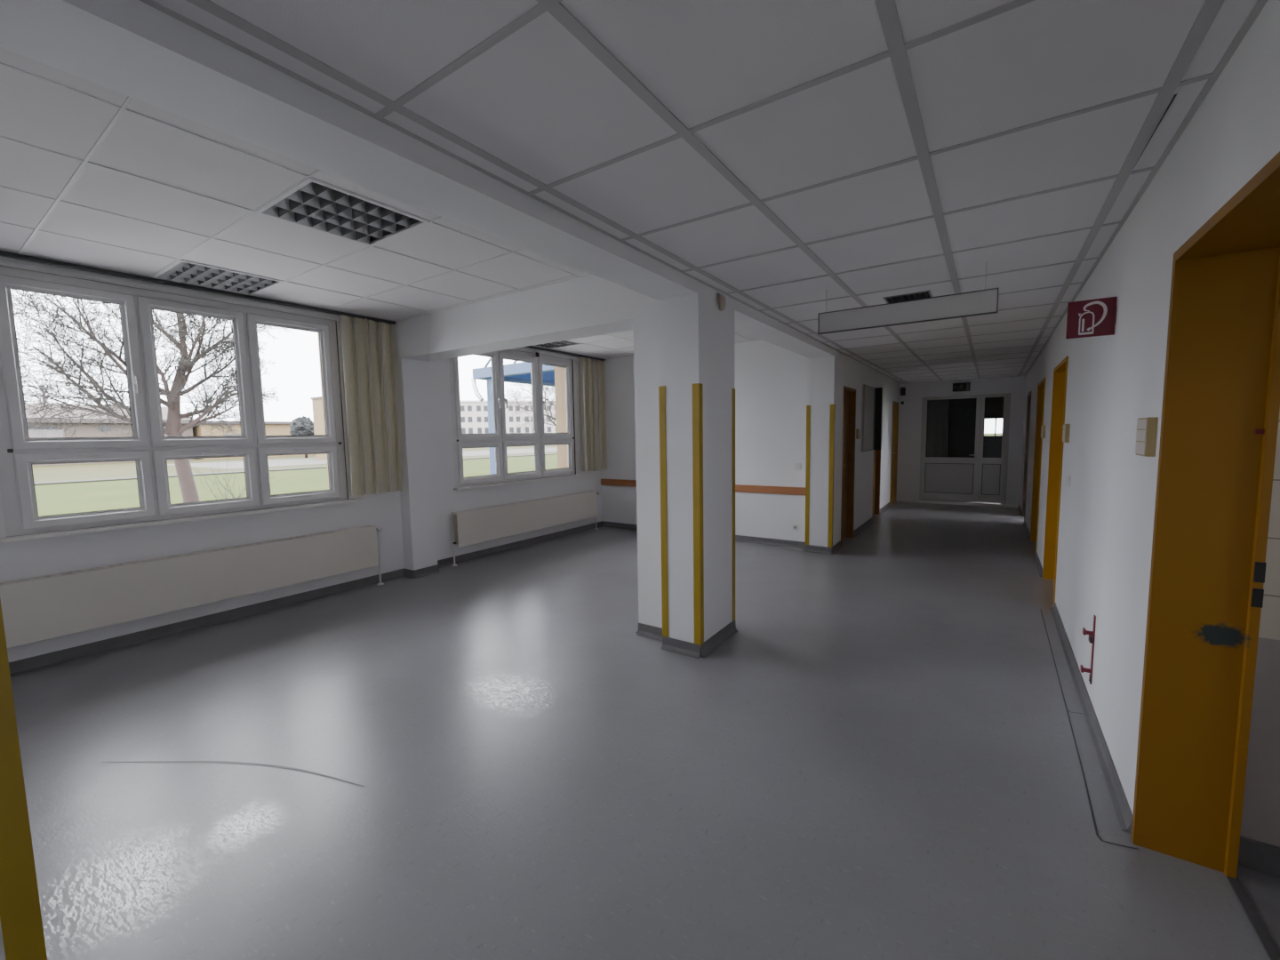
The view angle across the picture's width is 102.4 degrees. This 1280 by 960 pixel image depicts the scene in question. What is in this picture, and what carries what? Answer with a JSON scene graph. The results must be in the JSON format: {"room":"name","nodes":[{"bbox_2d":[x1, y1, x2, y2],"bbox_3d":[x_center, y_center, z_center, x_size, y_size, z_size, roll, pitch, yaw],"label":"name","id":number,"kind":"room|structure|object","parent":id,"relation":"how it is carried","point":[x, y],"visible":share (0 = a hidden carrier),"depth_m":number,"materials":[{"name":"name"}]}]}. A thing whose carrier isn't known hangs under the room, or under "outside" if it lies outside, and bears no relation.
{"room":"hospital corridor","nodes":[
{"label":"hospital corridor","id":0,"kind":"room"},
{"bbox_2d":[0,47,591,321],"bbox_3d":[-2.060,-1.466,3.205,3.390,0.024,3.000,2,6,34],"label":"ceiling","id":1,"kind":"structure","parent":0,"point":[94,175],"depth_m":2.75,"materials":[{"name":"tile"}]},
{"bbox_2d":[151,259,284,295],"bbox_3d":[-3.129,-1.543,3.825,0.620,0.107,0.620,2,6,34],"label":"lamp","id":2,"kind":"object","parent":1,"relation":"attached to","point":[180,271],"visible":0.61,"depth_m":3.84,"materials":[{"name":"metal"}]},
{"bbox_2d":[254,177,430,246],"bbox_3d":[-1.602,-1.476,2.788,0.615,0.107,0.620,2,6,34],"label":"lamp","id":3,"kind":"object","parent":1,"relation":"attached to","point":[312,204],"visible":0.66,"depth_m":2.79,"materials":[{"name":"metal"}]},
{"bbox_2d":[0,265,602,662],"bbox_3d":[-3.552,-0.007,4.432,0.350,3.550,10.500,2,6,34],"label":"wall","id":4,"kind":"structure","parent":0,"point":[29,558],"depth_m":4.93,"materials":[{"name":"paint"}]},
{"bbox_2d":[0,265,357,543],"bbox_3d":[-3.650,-0.575,4.251,0.510,1.765,2.235,2,6,34],"label":"window","id":5,"kind":"structure","parent":4,"relation":"in","point":[148,447],"depth_m":3.88,"materials":[{"name":"white plastic"}]},
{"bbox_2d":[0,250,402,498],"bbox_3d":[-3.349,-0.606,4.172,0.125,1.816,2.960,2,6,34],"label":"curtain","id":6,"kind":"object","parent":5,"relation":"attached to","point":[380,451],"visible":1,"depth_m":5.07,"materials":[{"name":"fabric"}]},
{"bbox_2d":[0,525,383,647],"bbox_3d":[-3.424,0.874,4.232,0.166,0.625,2.650,3,6,35],"label":"radiator","id":7,"kind":"object","parent":4,"relation":"attached to","point":[40,608],"visible":1,"depth_m":3.90,"materials":[{"name":"metal"}]},
{"bbox_2d":[0,525,373,584],"bbox_3d":[-3.417,0.572,4.194,0.084,0.008,2.517,2,6,34],"label":"grille","id":8,"kind":"object","parent":7,"relation":"attached to","point":[68,575],"depth_m":3.95,"materials":[{"name":"metal"}]},
{"bbox_2d":[0,256,390,327],"bbox_3d":[-3.446,-1.483,4.151,0.035,0.060,3.000,2,6,34],"label":"pelmet","id":9,"kind":"structure","parent":4,"relation":"attached to","point":[5,261],"depth_m":3.86,"materials":[{"name":"white plastic"}]},
{"bbox_2d":[8,520,602,676],"bbox_3d":[-2.354,0.991,5.767,0.205,0.085,6.480,2,6,34],"label":"baseboard","id":10,"kind":"structure","parent":4,"relation":"attached to","point":[59,657],"depth_m":4.41,"materials":[{"name":"grey plastic"}]},
{"bbox_2d":[317,332,567,489],"bbox_3d":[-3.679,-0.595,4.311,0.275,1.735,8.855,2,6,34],"label":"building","id":11,"kind":"structure","parent":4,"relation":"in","point":[560,389],"depth_m":7.94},
{"bbox_2d":[448,349,582,490],"bbox_3d":[-1.743,-0.854,7.042,0.510,1.765,2.240,2,6,34],"label":"window","id":12,"kind":"structure","parent":4,"relation":"in","point":[500,439],"depth_m":6.78,"materials":[{"name":"white plastic"}]},
{"bbox_2d":[523,345,607,472],"bbox_3d":[-1.432,-0.887,6.973,0.135,1.816,3.110,2,6,34],"label":"curtain","id":13,"kind":"object","parent":12,"relation":"attached to","point":[590,451],"visible":0.98,"depth_m":7.96,"materials":[{"name":"fabric"}]},
{"bbox_2d":[451,490,599,566],"bbox_3d":[-1.455,0.586,7.114,0.166,0.625,2.695,3,6,35],"label":"radiator","id":14,"kind":"object","parent":4,"relation":"attached to","point":[481,524],"visible":1,"depth_m":6.78,"materials":[{"name":"metal"}]},
{"bbox_2d":[452,490,593,513],"bbox_3d":[-1.448,0.283,7.076,0.084,0.008,2.562,2,6,34],"label":"grille","id":15,"kind":"object","parent":14,"relation":"attached to","point":[584,493],"depth_m":6.87,"materials":[{"name":"metal"}]},
{"bbox_2d":[511,346,599,363],"bbox_3d":[-1.534,-1.763,6.948,0.035,0.060,3.160,2,6,34],"label":"pelmet","id":16,"kind":"structure","parent":4,"relation":"attached to","point":[525,349],"depth_m":7.33,"materials":[{"name":"white plastic"}]},
{"bbox_2d":[532,351,539,358],"bbox_3d":[-1.418,-1.714,7.032,0.063,0.090,0.070,2,6,34],"label":"detector","id":17,"kind":"object","parent":16,"relation":"attached to","point":[536,355],"visible":1,"depth_m":7.01,"materials":[{"name":"white plastic"}]},
{"bbox_2d":[393,358,437,570],"bbox_3d":[-2.438,-0.119,5.598,0.175,2.330,0.290,2,6,34],"label":"wall pier","id":18,"kind":"object","parent":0,"point":[417,500],"visible":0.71,"depth_m":5.52,"materials":[{"name":"paint"}]},
{"bbox_2d":[10,488,1279,959],"bbox_3d":[2.720,1.018,6.386,8.600,0.253,21.800,2,6,34],"label":"floor","id":19,"kind":"structure","parent":0,"point":[880,761],"depth_m":2.25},
{"bbox_2d":[0,920,6,959],"bbox_3d":[-1.509,0.259,0.845,0.295,2.386,0.550,2,6,34],"label":"column","id":20,"kind":"structure","parent":19,"relation":"on","point":[2,948],"depth_m":1.01,"materials":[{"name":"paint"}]},
{"bbox_2d":[0,598,47,959],"bbox_3d":[-1.258,0.489,1.004,0.050,1.750,0.050,2,6,34],"label":"guard","id":21,"kind":"object","parent":20,"relation":"attached to","point":[20,916],"visible":1,"depth_m":1.01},
{"bbox_2d":[101,760,364,786],"bbox_3d":[-1.869,1.329,2.331,1.231,0.001,0.598,2,6,34],"label":"scuff","id":22,"kind":"object","parent":19,"relation":"on","point":[223,762],"visible":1,"depth_m":2.40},
{"bbox_2d":[633,292,734,643],"bbox_3d":[0.302,-0.030,3.752,0.585,2.386,0.560,2,6,34],"label":"column","id":23,"kind":"structure","parent":19,"relation":"on","point":[690,341],"depth_m":3.54,"materials":[{"name":"paint"}]},
{"bbox_2d":[658,385,668,637],"bbox_3d":[0.176,0.239,3.551,0.050,1.750,0.050,2,6,34],"label":"guard","id":24,"kind":"object","parent":23,"relation":"attached to","point":[662,388],"visible":1,"depth_m":3.53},
{"bbox_2d":[635,619,738,658],"bbox_3d":[0.322,1.116,3.854,0.645,0.085,0.620,2,6,34],"label":"baseboard","id":25,"kind":"structure","parent":23,"relation":"attached to","point":[692,650],"depth_m":3.60,"materials":[{"name":"grey plastic"}]},
{"bbox_2d":[692,383,703,647],"bbox_3d":[0.385,0.248,3.409,0.050,1.750,0.050,2,6,34],"label":"guard","id":26,"kind":"object","parent":23,"relation":"attached to","point":[697,388],"visible":1,"depth_m":3.39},
{"bbox_2d":[717,293,726,311],"bbox_3d":[0.553,-1.202,3.476,0.056,0.117,0.048,2,6,34],"label":"detector","id":27,"kind":"object","parent":23,"relation":"attached to","point":[721,299],"visible":1,"depth_m":3.46,"materials":[{"name":"beige plastic"}]},
{"bbox_2d":[732,388,735,621],"bbox_3d":[0.677,0.206,3.835,0.050,1.750,0.050,2,6,34],"label":"guard","id":28,"kind":"object","parent":23,"relation":"attached to","point":[733,389],"visible":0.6,"depth_m":3.82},
{"bbox_2d":[807,355,839,546],"bbox_3d":[2.262,-0.296,6.385,0.320,2.386,0.260,2,6,34],"label":"column","id":29,"kind":"structure","parent":19,"relation":"on","point":[823,373],"depth_m":6.27,"materials":[{"name":"paint"}]},
{"bbox_2d":[804,405,810,545],"bbox_3d":[2.090,-0.045,6.395,0.050,1.750,0.050,2,6,34],"label":"guard","id":30,"kind":"object","parent":29,"relation":"attached to","point":[808,407],"visible":1,"depth_m":6.37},
{"bbox_2d":[827,404,835,548],"bbox_3d":[2.320,-0.035,6.239,0.050,1.750,0.050,2,6,34],"label":"guard","id":31,"kind":"object","parent":29,"relation":"attached to","point":[832,411],"visible":1,"depth_m":6.22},
{"bbox_2d":[902,499,1018,507],"bbox_3d":[6.335,0.465,10.264,1.965,0.050,0.060,2,6,34],"label":"threshold","id":32,"kind":"object","parent":19,"relation":"on","point":[903,500],"visible":0.86,"depth_m":10.20,"materials":[{"name":"grey metal"}]},
{"bbox_2d":[1226,874,1279,959],"bbox_3d":[1.585,1.375,1.151,0.028,0.006,1.410,2,6,34],"label":"threshold","id":33,"kind":"object","parent":19,"relation":"on","point":[1262,933],"visible":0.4,"depth_m":1.56,"materials":[{"name":"grey metal"}]},
{"bbox_2d":[533,329,761,359],"bbox_3d":[-0.148,-1.746,6.003,3.390,0.024,3.160,2,6,34],"label":"ceiling","id":34,"kind":"structure","parent":0,"point":[620,344],"depth_m":6.91,"materials":[{"name":"tile"}]},
{"bbox_2d":[533,340,583,349],"bbox_3d":[-1.170,-1.830,6.693,0.620,0.107,0.620,2,6,34],"label":"lamp","id":35,"kind":"object","parent":34,"relation":"attached to","point":[563,343],"visible":0.26,"depth_m":6.84,"materials":[{"name":"metal"}]},
{"bbox_2d":[138,0,1268,383],"bbox_3d":[1.784,-1.317,3.510,2.055,0.024,16.000,2,6,34],"label":"ceiling","id":36,"kind":"structure","parent":0,"point":[779,156],"depth_m":1.59,"materials":[{"name":"tile"}]},
{"bbox_2d":[882,290,932,303],"bbox_3d":[1.969,-1.383,3.773,0.300,0.106,0.270,2,6,34],"label":"recessed light","id":37,"kind":"object","parent":36,"relation":"in","point":[927,293],"visible":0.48,"depth_m":3.84,"materials":[{"name":"grey metal"}]},
{"bbox_2d":[817,263,999,334],"bbox_3d":[1.652,-1.135,3.258,1.016,0.294,0.026,2,6,34],"label":"hanging sign","id":38,"kind":"object","parent":36,"relation":"hanging from","point":[985,301],"visible":1,"depth_m":3.22,"materials":[{"name":"white plastic"}]},
{"bbox_2d":[601,340,807,542],"bbox_3d":[0.925,-0.648,7.421,3.650,2.950,0.200,2,6,34],"label":"wall","id":39,"kind":"structure","parent":0,"point":[771,380],"depth_m":6.88,"materials":[{"name":"paint"}]},
{"bbox_2d":[600,478,805,495],"bbox_3d":[0.757,0.088,7.474,3.363,0.100,0.022,2,6,34],"label":"rail","id":40,"kind":"object","parent":39,"relation":"attached to","point":[741,488],"visible":0.44,"depth_m":6.91,"materials":[{"name":"brown wood"}]},
{"bbox_2d":[602,520,839,554],"bbox_3d":[0.894,0.791,7.410,3.715,0.085,0.290,2,6,34],"label":"baseboard","id":41,"kind":"structure","parent":39,"relation":"attached to","point":[810,548],"depth_m":6.84,"materials":[{"name":"grey plastic"}]},
{"bbox_2d":[792,524,798,530],"bbox_3d":[2.014,0.615,6.675,0.082,0.082,0.011,2,6,34],"label":"power socket","id":42,"kind":"object","parent":39,"relation":"attached to","point":[795,527],"visible":1,"depth_m":6.67,"materials":[{"name":"white plastic"}]},
{"bbox_2d":[794,463,801,469],"bbox_3d":[2.025,-0.176,6.587,0.082,0.082,0.014,2,6,34],"label":"light switch","id":43,"kind":"object","parent":39,"relation":"attached to","point":[797,466],"visible":1,"depth_m":6.58,"materials":[{"name":"white plastic"}]},
{"bbox_2d":[836,353,875,543],"bbox_3d":[3.030,-0.683,7.420,0.230,2.950,2.370,2,6,34],"label":"wall","id":44,"kind":"structure","parent":0,"point":[853,373],"depth_m":7.36,"materials":[{"name":"paint"}]},
{"bbox_2d":[840,385,855,545],"bbox_3d":[2.740,-0.191,6.926,0.140,2.065,0.690,2,6,34],"label":"door","id":45,"kind":"structure","parent":44,"relation":"in","point":[849,418],"depth_m":7.12,"materials":[{"name":"brown wood"}]},
{"bbox_2d":[856,429,860,439],"bbox_3d":[3.090,-0.652,7.279,0.029,0.140,0.160,2,6,34],"label":"door sign","id":46,"kind":"object","parent":44,"relation":"attached to","point":[858,431],"visible":1,"depth_m":7.22,"materials":[{"name":"beige plastic"}]},
{"bbox_2d":[837,501,891,550],"bbox_3d":[3.744,0.659,8.354,0.066,0.085,4.491,2,6,33],"label":"baseboard","id":47,"kind":"structure","parent":44,"relation":"attached to","point":[869,522],"depth_m":7.91,"materials":[{"name":"grey plastic"}]},
{"bbox_2d":[860,384,883,451],"bbox_3d":[3.510,-0.926,7.777,0.144,0.975,0.838,2,6,34],"label":"display case","id":48,"kind":"object","parent":44,"relation":"attached to","point":[872,397],"visible":1,"depth_m":8.00,"materials":[{"name":"grey glass"}]},
{"bbox_2d":[875,370,899,508],"bbox_3d":[4.508,-0.909,9.681,0.240,2.950,3.050,2,6,34],"label":"wall","id":49,"kind":"structure","parent":0,"point":[891,390],"depth_m":9.65,"materials":[{"name":"paint"}]},
{"bbox_2d":[872,449,880,514],"bbox_3d":[4.022,-0.386,8.892,0.140,2.065,0.720,2,6,34],"label":"door","id":50,"kind":"structure","parent":49,"relation":"in","point":[876,474],"depth_m":9.17,"materials":[{"name":"brown wood"}]},
{"bbox_2d":[890,400,898,504],"bbox_3d":[5.184,-0.546,10.470,0.117,2.065,0.750,2,6,34],"label":"door","id":51,"kind":"structure","parent":49,"relation":"in","point":[895,404],"depth_m":10.43,"materials":[{"name":"wood"}]},
{"bbox_2d":[896,376,1025,504],"bbox_3d":[6.266,-0.993,10.300,2.445,2.950,0.160,2,6,34],"label":"wall","id":52,"kind":"structure","parent":0,"point":[909,412],"depth_m":10.35,"materials":[{"name":"paint"}]},
{"bbox_2d":[900,387,905,395],"bbox_3d":[5.429,-1.826,10.627,0.085,0.160,0.103,2,6,34],"label":"wall speaker","id":53,"kind":"object","parent":52,"relation":"attached to","point":[902,389],"visible":1,"depth_m":10.59},
{"bbox_2d":[952,382,970,391],"bbox_3d":[6.289,-1.819,10.072,0.290,0.165,0.051,2,6,34],"label":"exit sign","id":54,"kind":"object","parent":52,"relation":"attached to","point":[964,386],"visible":1,"depth_m":10.05,"materials":[{"name":"black plastic"}]},
{"bbox_2d":[919,392,1010,503],"bbox_3d":[6.370,-0.608,10.158,1.465,2.105,0.139,2,6,34],"label":"door","id":55,"kind":"structure","parent":52,"relation":"in","point":[957,479],"depth_m":10.12,"materials":[{"name":"white plastic"}]},
{"bbox_2d":[925,396,1005,474],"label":"window","id":56,"kind":"structure","parent":0,"point":[950,423],"depth_m":14.03,"materials":[{"name":"glass"}]},
{"bbox_2d":[1019,0,1279,813],"bbox_3d":[2.720,-0.279,2.914,0.235,2.950,16.300,2,6,34],"label":"wall","id":57,"kind":"structure","parent":0,"point":[1106,524],"depth_m":2.17,"materials":[{"name":"paint"}]},
{"bbox_2d":[1021,391,1031,520],"bbox_3d":[6.287,-0.375,8.336,0.061,2.065,0.790,2,6,34],"label":"door","id":58,"kind":"structure","parent":57,"relation":"in","point":[1029,393],"depth_m":8.61,"materials":[{"name":"wood"}]},
{"bbox_2d":[1030,377,1045,552],"bbox_3d":[4.986,-0.172,6.298,0.211,2.065,1.040,2,6,34],"label":"door","id":59,"kind":"structure","parent":57,"relation":"in","point":[1041,388],"depth_m":6.72,"materials":[{"name":"wood"}]},
{"bbox_2d":[1040,424,1046,438],"bbox_3d":[4.435,-0.531,5.660,0.029,0.140,0.150,2,6,34],"label":"door sign","id":60,"kind":"object","parent":57,"relation":"attached to","point":[1043,431],"visible":1,"depth_m":5.60,"materials":[{"name":"beige plastic"}]},
{"bbox_2d":[1042,356,1068,606],"bbox_3d":[3.811,0.000,4.579,0.211,2.065,1.060,2,6,34],"label":"door","id":61,"kind":"structure","parent":57,"relation":"in","point":[1060,371],"depth_m":5.00,"materials":[{"name":"wood"}]},
{"bbox_2d":[1062,424,1070,442],"bbox_3d":[3.254,-0.358,3.932,0.029,0.140,0.150,2,6,34],"label":"door sign","id":62,"kind":"object","parent":57,"relation":"attached to","point":[1066,427],"visible":1,"depth_m":3.88,"materials":[{"name":"beige plastic"}]},
{"bbox_2d":[1017,504,1132,832],"bbox_3d":[4.484,0.884,5.823,0.030,0.060,9.520,2,6,34],"label":"baseboard","id":63,"kind":"structure","parent":57,"relation":"attached to","point":[1124,812],"depth_m":2.52,"materials":[{"name":"grey plastic"}]},
{"bbox_2d":[1080,615,1095,684],"bbox_3d":[2.369,0.891,2.724,0.046,0.365,0.044,2,6,34],"label":"wall bracket","id":64,"kind":"object","parent":57,"relation":"attached to","point":[1092,634],"visible":1,"depth_m":2.71,"materials":[{"name":"red metal"}]},
{"bbox_2d":[1065,296,1116,338],"bbox_3d":[2.263,-0.812,2.583,0.186,0.183,0.019,2,6,34],"label":"fire extinguisher sign","id":65,"kind":"object","parent":57,"relation":"attached to","point":[1097,316],"visible":1,"depth_m":2.58,"materials":[{"name":"red plastic"}]},
{"bbox_2d":[1135,416,1158,456],"bbox_3d":[1.864,-0.159,1.897,0.029,0.140,0.155,2,6,34],"label":"door sign","id":66,"kind":"object","parent":57,"relation":"attached to","point":[1147,428],"visible":1,"depth_m":1.84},
{"bbox_2d":[1131,151,1279,879],"bbox_3d":[1.472,0.345,1.125,0.247,2.065,1.450,2,6,34],"label":"door","id":67,"kind":"structure","parent":57,"relation":"in","point":[1220,409],"depth_m":1.68,"materials":[{"name":"wood"}]},
{"bbox_2d":[1237,409,1279,877],"bbox_3d":[2.809,-0.126,1.170,1.878,2.950,0.135,2,6,34],"label":"wall","id":68,"kind":"structure","parent":0,"point":[1260,836],"depth_m":1.71,"materials":[{"name":"white paint"}]},
{"bbox_3d":[2.605,-2.145,6.148,8.750,0.200,21.800,2,6,34],"label":"ceiling slab","id":69,"kind":"structure","parent":0,"visible":0},
{"bbox_2d":[0,0,841,358],"bbox_3d":[-0.656,-1.339,2.003,0.290,0.565,10.780,2,6,34],"label":"ceiling beam","id":70,"kind":"structure","parent":69,"relation":"attached to","point":[133,49],"depth_m":1.47,"materials":[{"name":"paint"}]},
{"bbox_2d":[392,274,658,361],"bbox_3d":[-1.125,-1.529,4.578,3.390,0.625,0.320,2,6,34],"label":"beam","id":71,"kind":"structure","parent":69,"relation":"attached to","point":[588,306],"depth_m":4.31,"materials":[{"name":"paint"}]},
{"label":"outside","id":72,"kind":"structure","parent":0,"visible":0},
{"bbox_2d":[34,454,557,516],"bbox_3d":[-9.803,0.061,24.934,33.000,0.200,150.000,2,6,34],"label":"ground","id":73,"kind":"structure","parent":72,"point":[92,496],"depth_m":22.65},
{"bbox_2d":[471,357,554,474],"bbox_3d":[-0.827,-2.879,14.994,6.609,7.134,4.780,2,6,34],"label":"entrance canopy","id":74,"kind":"object","parent":73,"relation":"on","point":[518,372],"visible":0.29,"depth_m":14.86,"materials":[{"name":"blue metal"}]},
{"bbox_2d":[504,383,556,432],"bbox_3d":[-5.042,-3.720,29.023,3.989,6.492,7.384,1,5,22],"label":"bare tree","id":75,"kind":"object","parent":73,"relation":"on","point":[547,389],"visible":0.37,"depth_m":27.89,"materials":[{"name":"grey plant"}]},
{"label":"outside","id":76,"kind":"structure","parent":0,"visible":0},
{"bbox_2d":[32,445,557,482],"bbox_3d":[-92.725,-7.801,129.425,220.800,0.200,410.000,2,6,34],"label":"ground","id":77,"kind":"structure","parent":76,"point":[49,473],"depth_m":39.76,"materials":[{"name":"green plant"}]},
{"bbox_2d":[29,374,62,403],"bbox_3d":[-85.149,-9.363,73.943,4.073,12.460,3.839,2,6,34],"label":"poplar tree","id":78,"kind":"object","parent":77,"relation":"on","point":[30,374],"visible":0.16,"depth_m":73.31,"materials":[{"name":"plant"}]},
{"bbox_2d":[24,402,195,465],"bbox_3d":[-75.913,-3.409,39.259,21.550,6.420,60.800,2,6,34],"label":"building","id":79,"kind":"structure","parent":77,"relation":"on","point":[83,430],"depth_m":51.96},
{"bbox_2d":[192,420,316,459],"bbox_3d":[-53.331,-5.391,68.961,19.000,4.370,13.600,2,6,34],"label":"annex building","id":80,"kind":"structure","parent":77,"relation":"on","point":[272,428],"depth_m":60.97,"materials":[{"name":"concrete"}]},
{"bbox_2d":[34,453,557,485],"bbox_3d":[-24.024,-0.598,34.587,1.400,0.280,150.000,2,6,34],"label":"kerb","id":81,"kind":"object","parent":77,"relation":"on","point":[323,467],"visible":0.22,"depth_m":30.49,"materials":[{"name":"grey concrete"}]},
{"bbox_2d":[289,416,314,457],"bbox_3d":[-37.252,-4.809,57.063,2.593,4.778,2.770,-5,7,-40],"label":"conifer","id":82,"kind":"object","parent":77,"relation":"on","point":[300,426],"visible":0.69,"depth_m":56.14,"materials":[{"name":"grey plant"}]},
{"bbox_2d":[460,400,556,433],"bbox_3d":[-34.915,-16.606,148.653,47.701,12.020,52.888,2,6,34],"label":"school building","id":83,"kind":"structure","parent":77,"relation":"on","point":[474,413],"depth_m":141.82,"materials":[{"name":"white concrete"}]},
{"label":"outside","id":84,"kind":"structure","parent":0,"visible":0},
{"bbox_2d":[984,432,1001,435],"bbox_3d":[39.642,-2.025,39.550,99.000,0.230,410.000,2,6,34],"label":"ground","id":85,"kind":"structure","parent":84,"point":[996,434],"depth_m":178.19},
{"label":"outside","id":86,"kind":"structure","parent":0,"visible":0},
{"bbox_2d":[167,447,557,469],"bbox_3d":[-6.938,-5.367,85.630,16.000,0.195,106.000,2,6,34],"label":"path","id":87,"kind":"structure","parent":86,"point":[309,460],"depth_m":48.16,"materials":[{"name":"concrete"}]},
{"bbox_2d":[310,396,326,459],"bbox_3d":[-29.485,-5.687,56.768,2.300,6.320,11.200,2,6,34],"label":"tower block","id":88,"kind":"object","parent":87,"relation":"on","point":[316,402],"visible":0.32,"depth_m":52.15,"materials":[{"name":"beige concrete"}]},
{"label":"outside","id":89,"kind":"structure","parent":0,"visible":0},
{"bbox_3d":[-12.288,2.116,2.168,11.400,0.210,29.400,2,6,34],"label":"terrace","id":90,"kind":"object","parent":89,"visible":0},
{"bbox_2d":[11,288,293,503],"bbox_3d":[-9.888,-2.109,10.364,3.078,6.750,5.108,2,6,34],"label":"bare tree","id":91,"kind":"object","parent":90,"relation":"on","point":[188,490],"visible":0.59,"depth_m":9.86,"materials":[{"name":"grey plant"}]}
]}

